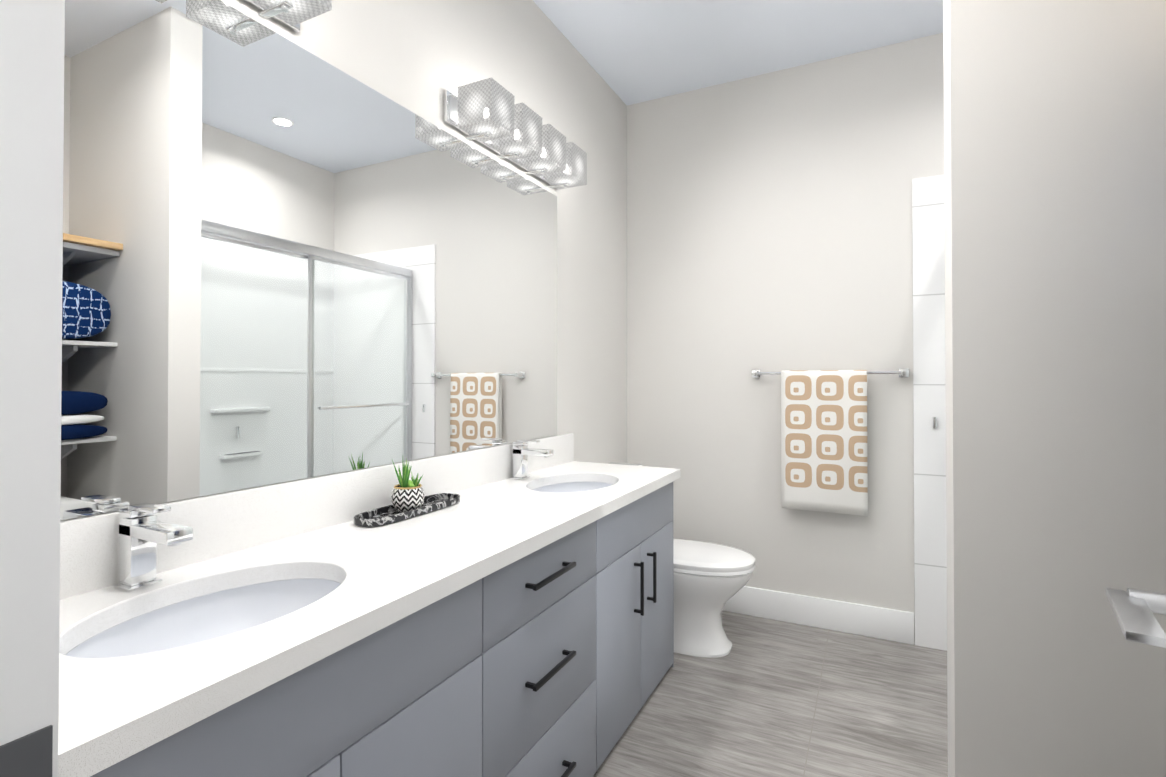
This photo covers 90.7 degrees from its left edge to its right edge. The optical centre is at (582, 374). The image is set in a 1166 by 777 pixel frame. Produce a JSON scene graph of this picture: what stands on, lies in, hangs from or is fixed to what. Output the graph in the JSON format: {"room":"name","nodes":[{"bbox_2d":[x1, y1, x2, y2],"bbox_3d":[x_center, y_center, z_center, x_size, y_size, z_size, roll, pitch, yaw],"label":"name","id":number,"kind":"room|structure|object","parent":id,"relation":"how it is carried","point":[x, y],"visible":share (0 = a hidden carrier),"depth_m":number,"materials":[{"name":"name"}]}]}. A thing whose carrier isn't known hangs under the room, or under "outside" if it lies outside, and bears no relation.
{"room":"bathroom","nodes":[
{"label":"bathroom","id":0,"kind":"room"},
{"bbox_2d":[61,0,626,520],"bbox_3d":[-0.476,-0.177,2.195,0.120,3.000,3.327,0,-1,27],"label":"wall","id":1,"kind":"structure","parent":0,"point":[417,56],"depth_m":2.78,"materials":[{"name":"white paint"}]},
{"bbox_2d":[243,0,331,31],"bbox_3d":[-0.858,-0.952,1.109,0.178,0.167,0.820,0,-1,27],"label":"sconce","id":2,"kind":"object","parent":1,"relation":"attached to","point":[292,14],"visible":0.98,"depth_m":1.40,"materials":[{"name":"silver metal"}]},
{"bbox_2d":[60,0,556,520],"bbox_3d":[-0.593,-0.292,1.820,0.006,1.138,2.080,0,-1,27],"label":"mirror","id":3,"kind":"object","parent":1,"relation":"attached to","point":[286,260],"visible":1,"depth_m":1.43,"materials":[{"name":"clear glass"}]},
{"bbox_2d":[444,78,586,189],"bbox_3d":[-0.229,-0.939,2.359,0.178,0.167,0.820,0,-1,27],"label":"sconce","id":4,"kind":"object","parent":1,"relation":"attached to","point":[489,114],"visible":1,"depth_m":2.19,"materials":[{"name":"silver metal"}]},
{"bbox_2d":[533,0,942,105],"bbox_3d":[0.360,-1.721,0.846,2.840,0.060,5.012,0,-1,27],"label":"ceiling","id":5,"kind":"structure","parent":0,"point":[631,52],"depth_m":2.82,"materials":[{"name":"white paint"}]},
{"bbox_2d":[593,610,947,776],"bbox_3d":[0.360,1.339,0.816,2.840,0.060,5.012,0,-1,27],"label":"floor","id":6,"kind":"structure","parent":0,"point":[765,697],"depth_m":2.26,"materials":[{"name":"wood"}]},
{"bbox_2d":[70,477,679,776],"bbox_3d":[-0.313,0.889,1.731,0.573,0.859,2.234,0,-1,27],"label":"bathroom vanity","id":7,"kind":"object","parent":6,"relation":"on","point":[510,613],"depth_m":1.34,"materials":[{"name":"grey wood"}]},
{"bbox_2d":[58,461,679,776],"bbox_3d":[-0.305,0.438,1.736,0.548,0.040,2.242,0,-1,27],"label":"countertop","id":8,"kind":"structure","parent":7,"relation":"on","point":[401,565],"depth_m":1.13,"materials":[{"name":"white stone"}]},
{"bbox_2d":[110,503,197,592],"bbox_3d":[-0.824,0.333,1.107,0.175,0.158,0.060,0,-1,27],"label":"faucet","id":9,"kind":"object","parent":8,"relation":"on","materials":[{"name":"silver metal"}]},
{"bbox_2d":[59,561,361,676],"bbox_3d":[-0.659,0.521,1.056,0.394,0.163,0.534,0,-1,27],"label":"sink","id":10,"kind":"object","parent":8,"relation":"in","point":[129,641],"depth_m":1.16,"materials":[{"name":"white ceramic"}]},
{"bbox_2d":[354,458,459,526],"bbox_3d":[-0.521,0.329,1.749,0.112,0.176,0.390,0,-1,27],"label":"tray","id":11,"kind":"object","parent":8,"relation":"on","point":[409,499],"visible":1,"depth_m":1.70,"materials":[{"name":"stone"}]},
{"bbox_2d":[391,458,424,512],"bbox_3d":[-0.524,0.325,1.742,0.097,0.169,0.110,0,-1,27],"label":"plant","id":12,"kind":"object","parent":11,"relation":"on","point":[407,496],"depth_m":1.71,"materials":[{"name":"green plant"}]},
{"bbox_2d":[510,439,553,480],"bbox_3d":[-0.206,0.345,2.335,0.175,0.158,0.060,0,-1,27],"label":"faucet","id":13,"kind":"object","parent":8,"relation":"on","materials":[{"name":"silver metal"}]},
{"bbox_2d":[526,477,617,496],"bbox_3d":[-0.037,0.533,2.282,0.394,0.163,0.534,0,-1,27],"label":"sink","id":14,"kind":"object","parent":8,"relation":"in","point":[583,485],"depth_m":2.48,"materials":[{"name":"white ceramic"}]},
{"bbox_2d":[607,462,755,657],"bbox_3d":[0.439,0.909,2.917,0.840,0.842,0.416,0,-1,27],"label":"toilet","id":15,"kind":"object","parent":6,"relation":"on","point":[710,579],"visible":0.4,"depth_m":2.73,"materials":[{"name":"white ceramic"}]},
{"bbox_2d":[912,175,946,650],"bbox_3d":[1.740,0.169,1.870,1.068,2.300,1.664,0,-1,27],"label":"shower","id":16,"kind":"object","parent":6,"relation":"on","point":[929,426],"visible":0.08,"depth_m":2.81,"materials":[{"name":"white tile"}]},
{"bbox_2d":[627,33,943,643],"bbox_3d":[1.513,-0.170,2.989,2.720,3.000,0.120,0,-1,27],"label":"wall","id":17,"kind":"structure","parent":0,"point":[769,222],"depth_m":3.15,"materials":[{"name":"white paint"}]},
{"bbox_2d":[722,586,913,644],"bbox_3d":[0.950,1.255,3.182,1.528,0.155,0.017,0,-1,27],"label":"baseboard","id":18,"kind":"structure","parent":17,"relation":"attached to","point":[870,621],"depth_m":3.00,"materials":[{"name":"white wood"}]},
{"bbox_2d":[752,368,908,515],"bbox_3d":[1.264,0.338,2.995,0.759,0.736,0.083,0,-1,27],"label":"towel rail","id":19,"kind":"object","parent":17,"relation":"attached to","point":[823,440],"visible":1,"depth_m":2.96,"materials":[{"name":"white fabric"}]},
{"bbox_2d":[781,370,867,515],"bbox_3d":[1.244,0.341,2.982,0.410,0.730,0.042,0,-1,27],"label":"towel","id":20,"kind":"object","parent":19,"relation":"hanging from","point":[824,412],"depth_m":2.97,"materials":[{"name":"white fabric"}]},
{"bbox_2d":[943,0,1165,776],"bbox_3d":[1.378,-0.189,1.045,1.214,3.000,0.139,0,-1,27],"label":"wall","id":21,"kind":"structure","parent":0,"point":[1055,225],"depth_m":1.18,"materials":[{"name":"white paint"}]},
{"bbox_2d":[1106,588,1165,647],"bbox_3d":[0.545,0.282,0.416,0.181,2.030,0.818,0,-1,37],"label":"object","id":22,"kind":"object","parent":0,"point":[1134,610],"depth_m":0.67,"materials":[{"name":"silver"}]},
{"bbox_3d":[-0.004,-0.197,0.162,2.550,3.000,0.120,0,-1,27],"label":"wall","id":23,"kind":"structure","parent":0,"visible":0},
{"bbox_2d":[0,0,64,776],"bbox_3d":[-0.078,0.238,0.196,0.970,2.130,0.156,0,-1,27],"label":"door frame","id":24,"kind":"structure","parent":23,"relation":"attached to","point":[32,39],"depth_m":0.43,"materials":[{"name":"white"}]}
]}

